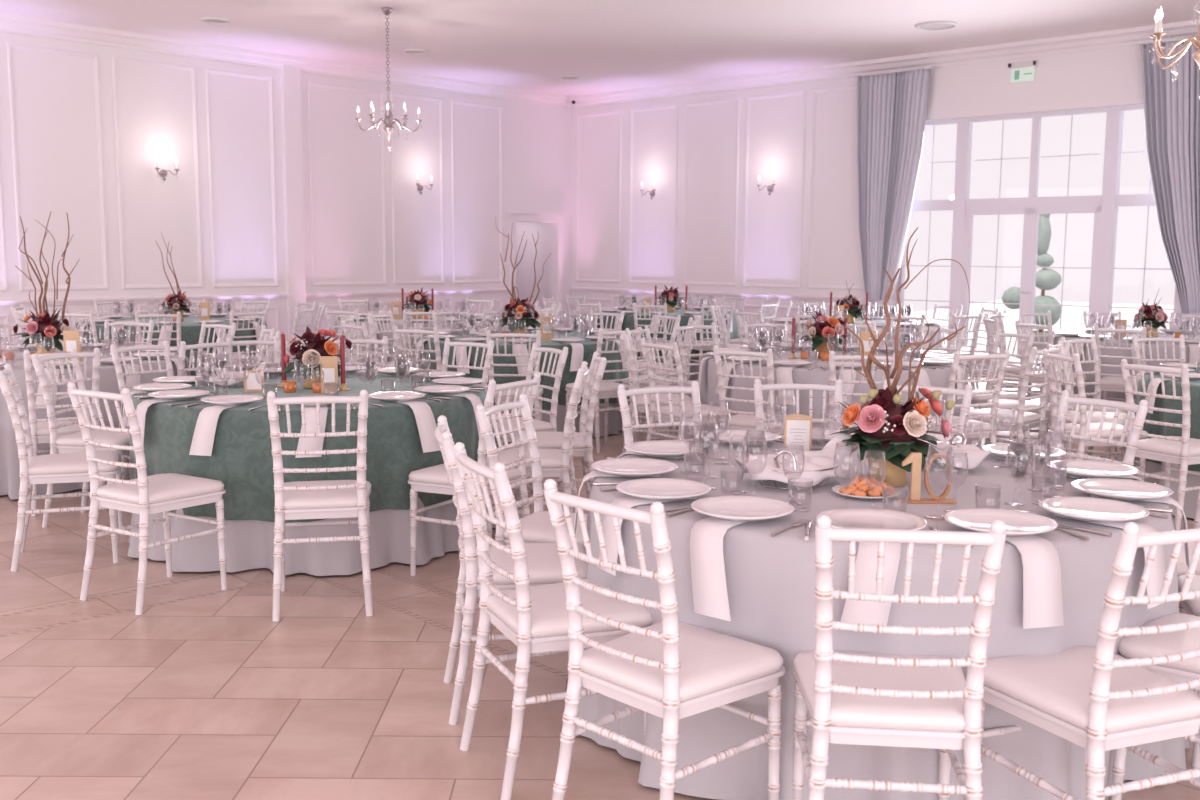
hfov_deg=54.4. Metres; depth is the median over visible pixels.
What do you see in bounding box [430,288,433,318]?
taper candle
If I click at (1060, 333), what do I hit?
dinner plate
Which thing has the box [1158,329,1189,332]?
dinner plate
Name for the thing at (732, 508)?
dinner plate
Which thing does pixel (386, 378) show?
water tumbler
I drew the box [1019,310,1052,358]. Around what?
chair
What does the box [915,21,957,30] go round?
ceiling vent
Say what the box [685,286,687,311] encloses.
taper candle
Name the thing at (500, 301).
trim
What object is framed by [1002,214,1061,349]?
spiral topiary
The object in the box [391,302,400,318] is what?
menu card
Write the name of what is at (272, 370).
dinner plate
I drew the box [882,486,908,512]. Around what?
water tumbler
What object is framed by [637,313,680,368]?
chair
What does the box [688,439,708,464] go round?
water tumbler
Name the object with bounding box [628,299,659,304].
trim
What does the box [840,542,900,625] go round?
napkin
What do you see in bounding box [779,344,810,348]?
dinner plate
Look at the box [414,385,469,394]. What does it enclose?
dinner plate
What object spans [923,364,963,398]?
napkin
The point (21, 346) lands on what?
dinner plate
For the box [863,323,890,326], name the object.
dinner plate
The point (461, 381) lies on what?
dinner plate
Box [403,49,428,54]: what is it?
ceiling speaker
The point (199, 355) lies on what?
wine glass
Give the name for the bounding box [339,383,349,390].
candle holder
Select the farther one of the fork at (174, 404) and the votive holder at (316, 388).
the votive holder at (316, 388)
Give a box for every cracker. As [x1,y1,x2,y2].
[842,487,852,495]
[849,482,857,488]
[854,490,866,496]
[858,485,868,489]
[859,478,868,485]
[869,481,877,488]
[870,490,880,496]
[871,485,881,492]
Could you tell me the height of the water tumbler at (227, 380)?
0.088 m
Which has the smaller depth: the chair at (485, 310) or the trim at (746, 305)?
the chair at (485, 310)
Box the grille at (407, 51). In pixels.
[407,51,424,52]
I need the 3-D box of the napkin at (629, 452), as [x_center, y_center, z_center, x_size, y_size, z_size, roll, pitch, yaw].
[0.181,0.293,4.288,0.287,0.206,0.116,5,8,32]
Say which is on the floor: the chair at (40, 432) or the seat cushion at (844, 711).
the chair at (40, 432)
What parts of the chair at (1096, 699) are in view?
leg, leg, seat frame, post, cross rail, cross rail, cross rail, cross rail, rail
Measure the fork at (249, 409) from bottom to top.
0.013 m
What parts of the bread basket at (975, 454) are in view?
wire frame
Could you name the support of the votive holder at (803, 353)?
on the tablecloth at (938, 377)
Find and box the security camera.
[564,99,574,106]
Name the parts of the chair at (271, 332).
post, rail, post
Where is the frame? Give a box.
[244,370,263,391]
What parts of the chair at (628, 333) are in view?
post, post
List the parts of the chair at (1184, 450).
post, rail, cross rail, cross rail, cross rail, cross rail, seat frame, leg, post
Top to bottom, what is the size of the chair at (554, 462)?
0.952 m
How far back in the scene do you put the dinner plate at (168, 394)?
5.73 m
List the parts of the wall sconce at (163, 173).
wall plate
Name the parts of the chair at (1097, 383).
post, rail, cross rail, cross rail, cross rail, cross rail, post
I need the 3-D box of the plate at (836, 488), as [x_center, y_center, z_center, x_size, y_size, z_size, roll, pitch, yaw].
[0.813,0.283,3.562,0.210,0.018,0.210,0,7,0]
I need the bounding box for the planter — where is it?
[1032,330,1056,349]
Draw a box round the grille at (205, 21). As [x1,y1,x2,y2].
[204,20,226,22]
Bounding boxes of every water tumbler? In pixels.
[194,375,208,390]
[213,380,227,395]
[262,382,276,401]
[266,362,278,378]
[324,382,338,395]
[363,362,374,375]
[381,378,394,391]
[397,365,409,380]
[411,375,423,391]
[417,369,430,383]
[684,453,705,481]
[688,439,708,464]
[720,468,743,494]
[746,429,764,452]
[788,477,812,510]
[811,425,825,449]
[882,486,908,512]
[961,437,981,448]
[975,484,1001,508]
[1018,447,1040,474]
[1031,472,1056,503]
[1043,461,1067,489]
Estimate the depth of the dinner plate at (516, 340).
9.42 m
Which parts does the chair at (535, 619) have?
post, rail, cross rail, cross rail, cross rail, cross rail, post, seat frame, leg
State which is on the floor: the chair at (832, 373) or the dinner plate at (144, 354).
the chair at (832, 373)
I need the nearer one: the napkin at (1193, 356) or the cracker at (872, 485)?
the cracker at (872, 485)
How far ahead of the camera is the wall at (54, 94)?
15.95 m
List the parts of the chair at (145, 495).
post, rail, cross rail, cross rail, cross rail, cross rail, post, seat frame, leg, leg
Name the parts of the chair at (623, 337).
post, post, seat frame, leg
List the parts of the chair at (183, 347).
post, cross rail, rail, post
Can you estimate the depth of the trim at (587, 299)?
20.03 m
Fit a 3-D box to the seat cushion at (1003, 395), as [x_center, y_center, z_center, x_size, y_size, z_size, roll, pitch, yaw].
[2.867,-0.038,8.734,0.424,0.050,0.420,-2,8,-22]
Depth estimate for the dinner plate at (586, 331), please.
10.63 m
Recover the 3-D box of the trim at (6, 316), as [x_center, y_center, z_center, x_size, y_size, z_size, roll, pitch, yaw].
[-7.286,-0.696,13.337,0.022,0.530,1.040,7,10,43]
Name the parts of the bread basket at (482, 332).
wire frame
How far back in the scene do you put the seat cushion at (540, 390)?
8.58 m
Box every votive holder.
[4,351,13,359]
[283,381,296,392]
[312,381,320,392]
[801,351,809,358]
[821,352,828,360]
[1174,333,1181,337]
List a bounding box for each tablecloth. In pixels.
[0,348,184,499]
[128,497,495,575]
[334,315,501,366]
[494,399,629,436]
[576,437,1189,799]
[637,358,704,380]
[700,348,971,444]
[766,319,942,352]
[1053,332,1199,401]
[1133,457,1199,518]
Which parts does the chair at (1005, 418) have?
leg, seat frame, post, cross rail, cross rail, cross rail, cross rail, rail, post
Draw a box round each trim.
[0,13,571,107]
[0,160,7,290]
[0,293,288,305]
[0,314,10,349]
[6,43,108,290]
[25,311,109,338]
[112,56,202,288]
[123,309,197,317]
[205,68,277,287]
[213,306,279,331]
[306,288,509,297]
[307,81,386,285]
[313,303,386,338]
[391,92,443,284]
[404,301,444,311]
[451,100,502,283]
[453,299,502,330]
[508,210,565,325]
[569,287,847,300]
[572,19,1199,107]
[576,110,621,282]
[576,298,619,327]
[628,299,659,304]
[629,104,677,284]
[682,97,739,285]
[682,302,735,308]
[742,304,799,331]
[743,90,805,287]
[806,307,865,314]
[807,85,864,289]
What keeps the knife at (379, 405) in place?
on the cloth at (241, 458)
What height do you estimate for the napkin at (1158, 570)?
0.206 m
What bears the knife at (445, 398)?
on the cloth at (241, 458)
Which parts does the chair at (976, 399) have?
seat frame, post, cross rail, cross rail, cross rail, cross rail, rail, post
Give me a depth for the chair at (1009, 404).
8.00 m
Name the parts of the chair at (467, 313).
post, rail, post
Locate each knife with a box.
[138,396,153,399]
[185,402,206,407]
[368,403,383,406]
[427,397,450,399]
[600,487,617,491]
[666,508,693,517]
[804,521,811,540]
[924,366,944,367]
[1058,525,1111,536]
[1144,507,1171,512]
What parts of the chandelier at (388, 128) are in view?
arm, arm, chain, arm, arm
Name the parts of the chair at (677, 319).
post, cross rail, rail, post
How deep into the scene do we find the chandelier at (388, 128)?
12.85 m
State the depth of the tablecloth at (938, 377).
7.69 m
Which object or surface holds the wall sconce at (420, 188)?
attached to the wall at (54, 94)
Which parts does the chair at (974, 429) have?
post, seat frame, cross rail, cross rail, cross rail, rail, cross rail, post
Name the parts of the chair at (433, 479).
leg, seat frame, post, cross rail, cross rail, cross rail, rail, post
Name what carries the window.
in the wall at (1112, 76)
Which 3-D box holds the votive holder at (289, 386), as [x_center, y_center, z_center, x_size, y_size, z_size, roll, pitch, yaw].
[-1.610,-0.068,6.060,0.068,0.055,0.067,0,7,0]
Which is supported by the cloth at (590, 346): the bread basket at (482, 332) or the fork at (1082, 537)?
the bread basket at (482, 332)
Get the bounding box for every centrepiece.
[10,212,79,353]
[155,233,193,320]
[281,326,351,388]
[401,287,431,318]
[495,218,550,337]
[657,286,684,311]
[800,311,850,358]
[826,227,969,487]
[832,280,864,322]
[1131,290,1169,337]
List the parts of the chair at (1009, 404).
post, post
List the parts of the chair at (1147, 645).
leg, seat frame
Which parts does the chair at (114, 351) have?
post, rail, cross rail, cross rail, post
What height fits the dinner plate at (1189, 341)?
0.026 m
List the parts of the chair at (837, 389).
post, rail, cross rail, post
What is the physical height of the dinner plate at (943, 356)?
0.026 m
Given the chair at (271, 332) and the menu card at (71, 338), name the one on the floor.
the chair at (271, 332)
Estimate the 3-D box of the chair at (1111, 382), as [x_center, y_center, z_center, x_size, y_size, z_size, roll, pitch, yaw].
[4.358,-0.150,9.717,0.420,0.952,0.518,6,9,36]
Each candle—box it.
[278,334,286,386]
[339,335,349,390]
[401,287,403,318]
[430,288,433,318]
[655,286,656,311]
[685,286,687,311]
[788,318,797,357]
[829,291,831,315]
[843,318,846,354]
[863,291,868,322]
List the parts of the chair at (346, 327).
post, rail, post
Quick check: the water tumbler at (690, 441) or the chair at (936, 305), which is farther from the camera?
the chair at (936, 305)
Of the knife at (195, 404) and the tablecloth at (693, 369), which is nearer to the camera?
the knife at (195, 404)
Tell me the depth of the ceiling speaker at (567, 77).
17.60 m
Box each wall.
[0,31,571,349]
[572,44,1181,332]
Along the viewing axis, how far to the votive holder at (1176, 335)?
10.50 m
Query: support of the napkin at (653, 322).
on the cloth at (628, 320)
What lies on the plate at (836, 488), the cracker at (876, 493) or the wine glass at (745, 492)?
the cracker at (876, 493)
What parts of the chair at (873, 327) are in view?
rail, post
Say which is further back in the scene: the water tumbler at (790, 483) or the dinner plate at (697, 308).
the dinner plate at (697, 308)
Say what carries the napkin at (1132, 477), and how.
on the tablecloth at (771, 581)
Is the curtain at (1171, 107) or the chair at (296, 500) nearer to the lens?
the chair at (296, 500)
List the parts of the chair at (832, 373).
post, cross rail, cross rail, rail, post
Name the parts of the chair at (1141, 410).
post, cross rail, cross rail, rail, post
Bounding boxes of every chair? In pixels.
[0,323,35,348]
[0,363,119,571]
[11,304,28,342]
[13,308,29,341]
[23,348,106,515]
[31,348,129,527]
[37,302,70,347]
[56,310,97,342]
[67,382,226,614]
[94,299,128,317]
[104,319,153,347]
[110,340,173,479]
[135,311,188,375]
[177,338,231,375]
[188,299,205,314]
[197,321,235,375]
[205,309,266,370]
[216,336,279,369]
[240,299,269,323]
[254,325,275,368]
[255,306,314,361]
[257,331,280,367]
[267,390,372,621]
[279,300,315,362]
[279,303,324,366]
[325,308,380,365]
[327,336,387,367]
[338,298,368,314]
[341,315,387,371]
[342,321,373,371]
[367,311,412,366]
[393,326,441,371]
[401,298,431,311]
[402,310,442,358]
[408,373,540,575]
[432,309,470,328]
[434,415,587,724]
[441,338,493,391]
[453,442,651,799]
[465,298,493,315]
[476,394,586,647]
[482,309,507,330]
[486,330,542,420]
[486,361,588,545]
[491,343,567,492]
[508,309,547,330]
[511,352,606,518]
[520,300,538,318]
[534,305,555,330]
[542,296,558,327]
[543,479,784,799]
[548,299,563,327]
[550,302,561,330]
[565,295,588,330]
[565,327,641,452]
[576,301,603,331]
[588,310,623,330]
[610,294,635,306]
[617,381,702,451]
[619,331,691,453]
[622,322,695,439]
[625,325,691,439]
[633,303,673,362]
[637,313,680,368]
[638,317,698,428]
[640,338,732,440]
[674,322,717,439]
[678,295,692,308]
[689,303,733,368]
[710,303,755,347]
[713,346,788,434]
[714,306,726,347]
[721,295,745,319]
[730,302,777,344]
[735,309,764,344]
[742,297,779,337]
[743,321,788,348]
[750,300,792,338]
[754,379,842,436]
[793,515,1005,799]
[796,312,834,343]
[801,301,833,315]
[822,351,897,429]
[837,322,875,344]
[868,302,897,317]
[882,379,972,444]
[883,314,924,349]
[918,325,964,352]
[929,350,1009,443]
[932,304,962,347]
[943,307,997,389]
[946,313,981,407]
[953,310,1006,389]
[959,344,1060,446]
[971,329,1034,442]
[981,522,1199,799]
[983,316,1045,400]
[985,312,1043,390]
[987,337,1070,440]
[1015,320,1086,429]
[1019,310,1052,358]
[1042,349,1148,480]
[1047,340,1126,461]
[1052,390,1147,465]
[1061,335,1126,460]
[1083,311,1120,328]
[1093,325,1146,403]
[1111,613,1199,799]
[1121,359,1199,530]
[1132,335,1185,388]
[1169,312,1199,331]
[1177,489,1199,576]
[1178,575,1199,767]
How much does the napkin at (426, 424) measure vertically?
0.236 m
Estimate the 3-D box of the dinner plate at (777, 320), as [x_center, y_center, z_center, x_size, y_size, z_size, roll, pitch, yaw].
[2.004,-0.854,12.623,0.287,0.026,0.287,0,7,0]
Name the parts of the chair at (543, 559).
rail, post, cross rail, cross rail, post, cross rail, seat frame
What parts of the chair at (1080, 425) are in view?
post, rail, cross rail, cross rail, cross rail, cross rail, post, seat frame, leg, leg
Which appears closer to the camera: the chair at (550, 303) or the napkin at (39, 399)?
the napkin at (39, 399)
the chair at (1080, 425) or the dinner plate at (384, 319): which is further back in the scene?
the dinner plate at (384, 319)
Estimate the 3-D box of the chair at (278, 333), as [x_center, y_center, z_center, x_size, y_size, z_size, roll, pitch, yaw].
[-2.484,0.007,8.079,0.521,0.952,0.420,0,7,-3]
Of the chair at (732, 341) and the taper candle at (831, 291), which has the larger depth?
the chair at (732, 341)
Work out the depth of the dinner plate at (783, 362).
7.73 m
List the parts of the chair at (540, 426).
seat frame, post, cross rail, cross rail, cross rail, cross rail, rail, post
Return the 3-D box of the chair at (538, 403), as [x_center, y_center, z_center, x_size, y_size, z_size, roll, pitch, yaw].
[-0.638,-0.063,8.736,0.420,0.952,0.521,0,7,-2]
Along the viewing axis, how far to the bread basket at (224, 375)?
6.21 m
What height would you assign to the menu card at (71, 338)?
0.200 m
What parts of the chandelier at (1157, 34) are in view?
bulb, bulb, arm, arm, arm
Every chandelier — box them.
[356,7,421,148]
[1149,6,1199,97]
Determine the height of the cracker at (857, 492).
0.023 m
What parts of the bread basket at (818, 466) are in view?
wire frame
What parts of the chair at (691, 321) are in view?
post, post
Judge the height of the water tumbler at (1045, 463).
0.088 m
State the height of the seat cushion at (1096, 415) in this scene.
0.050 m
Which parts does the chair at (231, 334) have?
post, rail, post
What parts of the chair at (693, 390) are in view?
post, rail, cross rail, cross rail, post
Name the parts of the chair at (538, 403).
post, cross rail, rail, cross rail, cross rail, seat frame, post, leg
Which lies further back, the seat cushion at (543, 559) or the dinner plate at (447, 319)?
the dinner plate at (447, 319)
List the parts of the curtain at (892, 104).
tie sash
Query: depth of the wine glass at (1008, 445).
3.45 m
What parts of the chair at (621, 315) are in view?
post, cross rail, rail, post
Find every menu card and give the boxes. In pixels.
[63,330,81,360]
[199,302,209,319]
[320,356,337,392]
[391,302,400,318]
[541,316,552,339]
[643,298,650,312]
[784,414,811,453]
[834,305,843,322]
[859,331,875,355]
[1114,319,1126,337]
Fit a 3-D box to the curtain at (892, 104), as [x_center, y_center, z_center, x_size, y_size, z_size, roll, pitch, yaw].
[3.935,-2.468,15.943,1.142,3.956,0.229,6,9,39]
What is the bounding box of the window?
[895,104,1179,371]
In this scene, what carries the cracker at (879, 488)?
on the plate at (836, 488)
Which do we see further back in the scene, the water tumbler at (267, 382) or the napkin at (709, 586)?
the water tumbler at (267, 382)
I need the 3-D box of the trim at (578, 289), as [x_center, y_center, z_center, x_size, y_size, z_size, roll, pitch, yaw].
[1.517,-1.687,18.488,5.600,0.080,0.055,7,10,43]
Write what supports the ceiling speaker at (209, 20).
attached to the ceiling
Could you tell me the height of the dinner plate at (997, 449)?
0.026 m
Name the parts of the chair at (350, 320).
post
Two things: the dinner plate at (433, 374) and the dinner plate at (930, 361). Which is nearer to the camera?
the dinner plate at (433, 374)
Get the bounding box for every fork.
[170,401,203,405]
[248,404,266,410]
[420,397,441,401]
[593,482,618,485]
[664,506,691,512]
[687,440,715,446]
[770,519,807,536]
[1056,527,1088,540]
[1148,513,1167,518]
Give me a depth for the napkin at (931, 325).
12.30 m
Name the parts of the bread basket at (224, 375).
wire frame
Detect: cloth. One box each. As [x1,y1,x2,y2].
[78,316,267,375]
[129,372,490,522]
[412,331,629,409]
[593,309,739,358]
[1135,368,1199,470]
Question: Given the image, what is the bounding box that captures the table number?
[896,452,956,503]
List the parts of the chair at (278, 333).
post, rail, post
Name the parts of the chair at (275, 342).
post, cross rail, rail, post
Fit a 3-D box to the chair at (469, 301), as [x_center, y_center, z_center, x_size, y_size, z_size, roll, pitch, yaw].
[-1.566,-0.752,14.196,0.420,0.952,0.518,3,8,22]
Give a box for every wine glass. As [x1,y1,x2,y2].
[192,352,206,389]
[198,355,213,395]
[206,358,219,391]
[679,412,701,473]
[693,422,717,489]
[699,424,718,477]
[707,402,728,459]
[712,413,730,463]
[728,436,749,493]
[742,434,767,491]
[766,407,783,453]
[775,395,794,450]
[782,445,804,505]
[833,443,860,497]
[862,451,885,505]
[925,445,953,519]
[944,450,968,511]
[963,415,982,464]
[992,408,1015,467]
[1004,445,1028,505]
[1007,440,1034,512]
[1009,424,1029,477]
[1027,434,1050,491]
[1037,418,1062,482]
[1043,429,1071,497]
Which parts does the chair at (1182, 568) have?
post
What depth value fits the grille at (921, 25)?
13.47 m
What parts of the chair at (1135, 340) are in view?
post, rail, cross rail, post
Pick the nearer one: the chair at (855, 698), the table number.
the chair at (855, 698)
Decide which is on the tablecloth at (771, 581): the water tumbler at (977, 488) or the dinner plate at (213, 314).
the water tumbler at (977, 488)
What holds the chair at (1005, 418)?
on the floor
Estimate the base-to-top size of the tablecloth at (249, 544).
0.760 m
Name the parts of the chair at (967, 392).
post, rail, cross rail, post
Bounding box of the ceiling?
[0,0,1199,95]
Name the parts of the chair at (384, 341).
rail, cross rail, post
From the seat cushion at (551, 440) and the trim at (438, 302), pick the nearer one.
the seat cushion at (551, 440)
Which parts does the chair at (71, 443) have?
post, rail, cross rail, cross rail, cross rail, cross rail, post, seat frame, leg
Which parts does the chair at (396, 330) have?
post, rail, cross rail, cross rail, post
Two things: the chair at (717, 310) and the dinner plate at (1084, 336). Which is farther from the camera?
the chair at (717, 310)
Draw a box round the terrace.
[903,300,1173,358]
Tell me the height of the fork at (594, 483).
0.013 m
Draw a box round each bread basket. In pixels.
[205,361,266,387]
[369,308,390,318]
[464,322,501,337]
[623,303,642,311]
[734,433,851,490]
[923,432,991,470]
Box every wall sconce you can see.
[155,158,179,180]
[416,175,432,193]
[640,182,655,198]
[757,175,775,194]
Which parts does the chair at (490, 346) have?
post, cross rail, rail, post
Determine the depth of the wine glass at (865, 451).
3.31 m
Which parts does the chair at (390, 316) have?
post, rail, cross rail, post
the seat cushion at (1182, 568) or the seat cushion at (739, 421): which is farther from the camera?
the seat cushion at (739, 421)
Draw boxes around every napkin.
[35,367,59,405]
[79,323,101,342]
[111,326,122,347]
[119,391,148,432]
[121,363,139,397]
[132,398,196,444]
[141,357,184,375]
[158,325,171,346]
[173,352,189,375]
[189,405,239,455]
[216,328,226,347]
[247,322,259,339]
[295,406,327,457]
[337,320,364,339]
[368,322,382,339]
[396,400,439,452]
[409,336,423,358]
[412,339,432,365]
[414,322,423,342]
[429,393,482,433]
[456,342,479,373]
[467,384,498,422]
[514,344,528,373]
[565,343,583,370]
[574,470,659,533]
[594,312,616,327]
[594,340,627,368]
[597,496,697,575]
[614,314,624,328]
[617,451,683,458]
[649,315,661,331]
[690,517,744,620]
[692,315,700,332]
[698,356,713,390]
[710,439,763,446]
[715,362,757,394]
[724,314,731,331]
[767,322,780,344]
[776,366,800,404]
[788,324,796,343]
[838,368,855,403]
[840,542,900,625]
[876,327,883,346]
[902,326,927,346]
[903,367,933,405]
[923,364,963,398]
[931,325,945,344]
[959,360,972,389]
[995,456,1060,461]
[1005,534,1063,628]
[1054,514,1165,608]
[1059,472,1143,481]
[1071,339,1103,357]
[1091,494,1189,567]
[1131,342,1146,370]
[1132,371,1159,388]
[1145,378,1180,413]
[1185,343,1199,363]
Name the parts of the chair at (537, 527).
post, rail, cross rail, cross rail, cross rail, cross rail, post, seat frame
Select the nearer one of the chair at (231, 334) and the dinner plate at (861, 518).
the dinner plate at (861, 518)
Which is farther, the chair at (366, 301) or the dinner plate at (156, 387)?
the chair at (366, 301)
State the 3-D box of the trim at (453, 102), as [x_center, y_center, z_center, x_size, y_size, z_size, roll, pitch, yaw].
[-1.953,-3.296,18.671,0.022,2.840,1.050,7,10,43]
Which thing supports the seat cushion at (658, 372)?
on the chair at (691, 321)
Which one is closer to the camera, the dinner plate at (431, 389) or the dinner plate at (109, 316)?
the dinner plate at (431, 389)
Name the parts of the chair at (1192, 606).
leg, seat frame, leg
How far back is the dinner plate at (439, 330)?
10.57 m
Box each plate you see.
[10,344,36,348]
[31,360,71,367]
[80,317,109,319]
[81,343,109,348]
[87,319,115,322]
[91,357,138,363]
[97,315,125,318]
[112,321,142,322]
[116,344,151,347]
[132,352,175,358]
[133,383,191,392]
[140,347,179,351]
[148,390,209,399]
[153,321,182,324]
[153,376,205,383]
[194,320,222,323]
[196,370,238,376]
[201,395,263,405]
[210,313,229,316]
[225,318,253,321]
[239,316,261,319]
[252,367,294,374]
[297,395,331,405]
[335,315,359,317]
[339,366,365,372]
[344,317,366,320]
[346,313,366,316]
[368,391,425,401]
[373,318,396,321]
[375,367,423,374]
[407,319,432,322]
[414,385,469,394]
[415,371,464,378]
[422,332,449,335]
[424,335,458,339]
[432,377,484,385]
[437,329,464,333]
[443,318,466,321]
[455,337,485,341]
[470,313,487,315]
[470,317,493,319]
[475,315,499,317]
[502,338,535,343]
[527,327,539,330]
[549,338,583,342]
[553,328,580,331]
[582,330,610,333]
[583,336,616,339]
[591,458,677,476]
[602,309,621,311]
[616,478,710,500]
[617,311,640,313]
[624,440,702,456]
[648,312,670,314]
[680,312,700,314]
[691,307,709,309]
[691,496,794,521]
[706,352,737,357]
[706,430,780,444]
[711,348,749,350]
[726,356,766,361]
[738,345,774,350]
[773,319,796,322]
[773,359,812,365]
[774,317,792,318]
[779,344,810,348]
[812,428,855,442]
[816,508,926,529]
[825,361,865,367]
[832,484,901,499]
[834,344,858,349]
[858,316,881,318]
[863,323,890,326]
[876,346,909,351]
[880,361,923,367]
[896,323,919,326]
[907,350,946,354]
[913,321,939,324]
[914,358,952,364]
[919,433,960,444]
[925,354,960,358]
[944,508,1057,535]
[982,443,1065,460]
[1039,497,1149,522]
[1048,460,1139,477]
[1055,329,1084,332]
[1055,332,1087,335]
[1071,478,1173,500]
[1076,328,1094,331]
[1078,335,1110,338]
[1121,337,1138,341]
[1157,366,1194,372]
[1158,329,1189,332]
[1160,362,1199,368]
[1160,372,1199,379]
[1185,339,1199,343]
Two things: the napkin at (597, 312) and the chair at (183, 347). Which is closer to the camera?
the chair at (183, 347)
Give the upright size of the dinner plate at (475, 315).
0.026 m
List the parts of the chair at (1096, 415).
post, post, leg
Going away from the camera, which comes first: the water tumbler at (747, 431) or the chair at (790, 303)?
the water tumbler at (747, 431)
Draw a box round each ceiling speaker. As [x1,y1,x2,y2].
[200,17,230,24]
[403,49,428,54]
[560,75,579,79]
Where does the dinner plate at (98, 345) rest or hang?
on the napkin
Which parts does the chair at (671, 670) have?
post, rail, cross rail, cross rail, cross rail, cross rail, post, seat frame, leg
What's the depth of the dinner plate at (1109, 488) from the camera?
3.58 m
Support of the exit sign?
attached to the wall at (1112, 76)
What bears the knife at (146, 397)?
on the cloth at (241, 458)
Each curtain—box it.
[855,66,933,319]
[1138,36,1199,333]
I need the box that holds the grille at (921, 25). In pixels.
[919,23,952,28]
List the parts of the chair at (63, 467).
rail, post, post, seat frame, leg, leg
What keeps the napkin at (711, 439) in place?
on the tablecloth at (771, 581)
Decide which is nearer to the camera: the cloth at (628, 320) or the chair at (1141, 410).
the chair at (1141, 410)
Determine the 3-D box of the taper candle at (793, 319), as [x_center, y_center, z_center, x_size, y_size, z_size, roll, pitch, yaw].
[1.378,-0.447,8.318,0.072,0.295,0.072,0,7,0]
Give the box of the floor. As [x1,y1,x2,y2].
[0,366,1199,799]
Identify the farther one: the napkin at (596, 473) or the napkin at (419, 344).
the napkin at (419, 344)
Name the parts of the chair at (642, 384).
leg, seat frame, post, rail, post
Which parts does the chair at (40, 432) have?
post, cross rail, seat frame, rail, cross rail, cross rail, cross rail, post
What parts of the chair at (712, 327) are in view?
post, cross rail, cross rail, rail, cross rail, post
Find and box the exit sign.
[1008,60,1037,82]
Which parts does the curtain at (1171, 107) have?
tie sash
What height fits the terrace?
0.001 m
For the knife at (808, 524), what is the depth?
3.08 m
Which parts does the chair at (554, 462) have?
leg, seat frame, cross rail, post, cross rail, post, rail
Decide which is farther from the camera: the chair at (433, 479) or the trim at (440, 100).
the trim at (440, 100)
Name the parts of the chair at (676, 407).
post, rail, cross rail, cross rail, cross rail, post, seat frame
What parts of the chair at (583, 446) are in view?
leg, leg, seat frame, post, post, rail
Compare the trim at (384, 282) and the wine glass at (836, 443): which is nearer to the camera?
the wine glass at (836, 443)
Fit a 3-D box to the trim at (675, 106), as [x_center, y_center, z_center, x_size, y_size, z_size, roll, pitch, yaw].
[0.853,-3.312,18.952,1.010,2.840,0.022,7,10,43]
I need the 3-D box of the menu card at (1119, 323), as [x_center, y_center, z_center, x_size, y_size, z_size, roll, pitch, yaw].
[4.725,-0.646,10.597,0.100,0.170,0.026,0,7,0]
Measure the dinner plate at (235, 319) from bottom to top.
0.026 m
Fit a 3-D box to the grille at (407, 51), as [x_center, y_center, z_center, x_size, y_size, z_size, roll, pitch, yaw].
[-2.428,-4.610,15.439,0.272,0.006,0.272,0,7,0]
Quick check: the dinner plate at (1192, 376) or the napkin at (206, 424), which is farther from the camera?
the dinner plate at (1192, 376)
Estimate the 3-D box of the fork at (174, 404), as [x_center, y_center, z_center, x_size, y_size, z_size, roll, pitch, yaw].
[-1.964,0.014,5.575,0.022,0.013,0.193,7,9,41]
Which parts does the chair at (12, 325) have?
rail, cross rail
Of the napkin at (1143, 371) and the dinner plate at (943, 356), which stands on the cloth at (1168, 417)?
the napkin at (1143, 371)
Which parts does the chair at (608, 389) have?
leg, seat frame, post, leg, cross rail, cross rail, cross rail, cross rail, rail, post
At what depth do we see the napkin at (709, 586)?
3.11 m
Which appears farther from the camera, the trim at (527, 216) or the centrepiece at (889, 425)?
the trim at (527, 216)
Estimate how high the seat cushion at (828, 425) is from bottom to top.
0.050 m
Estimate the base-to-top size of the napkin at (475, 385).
0.206 m
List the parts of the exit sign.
sign panel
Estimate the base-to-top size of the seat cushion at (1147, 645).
0.050 m
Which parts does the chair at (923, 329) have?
post, cross rail, rail, post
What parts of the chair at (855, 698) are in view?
leg, post, seat frame, cross rail, cross rail, cross rail, cross rail, rail, leg, post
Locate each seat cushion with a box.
[28,451,119,474]
[37,419,91,435]
[56,429,129,447]
[96,473,223,503]
[274,480,370,509]
[360,367,387,371]
[379,361,412,366]
[409,464,520,486]
[463,542,587,584]
[486,447,570,467]
[486,579,651,637]
[491,417,551,434]
[495,387,542,396]
[504,511,586,549]
[511,432,585,448]
[566,382,629,392]
[579,622,782,701]
[622,375,677,384]
[631,394,691,405]
[637,362,664,368]
[638,368,676,376]
[644,385,691,395]
[653,403,731,418]
[684,380,697,385]
[725,414,788,428]
[793,651,965,730]
[822,418,856,429]
[929,416,990,432]
[959,408,1041,423]
[971,389,1018,401]
[983,646,1199,732]
[987,399,1049,412]
[1054,422,1146,438]
[1065,410,1126,424]
[1072,404,1126,413]
[1118,613,1199,673]
[1137,436,1199,456]
[1177,542,1199,576]
[1178,575,1199,616]
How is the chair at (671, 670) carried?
on the floor
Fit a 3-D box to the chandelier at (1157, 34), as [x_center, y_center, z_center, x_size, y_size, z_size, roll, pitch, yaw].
[3.328,-2.540,6.331,0.569,1.784,0.569,3,8,21]
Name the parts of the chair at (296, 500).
post, leg, rail, cross rail, cross rail, cross rail, cross rail, seat frame, post, leg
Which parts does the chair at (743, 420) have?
post, rail, cross rail, cross rail, cross rail, cross rail, seat frame, post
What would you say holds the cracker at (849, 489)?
on the plate at (836, 488)
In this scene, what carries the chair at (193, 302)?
on the floor
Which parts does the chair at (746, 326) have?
post, rail, cross rail, post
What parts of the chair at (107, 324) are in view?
post, cross rail, rail, post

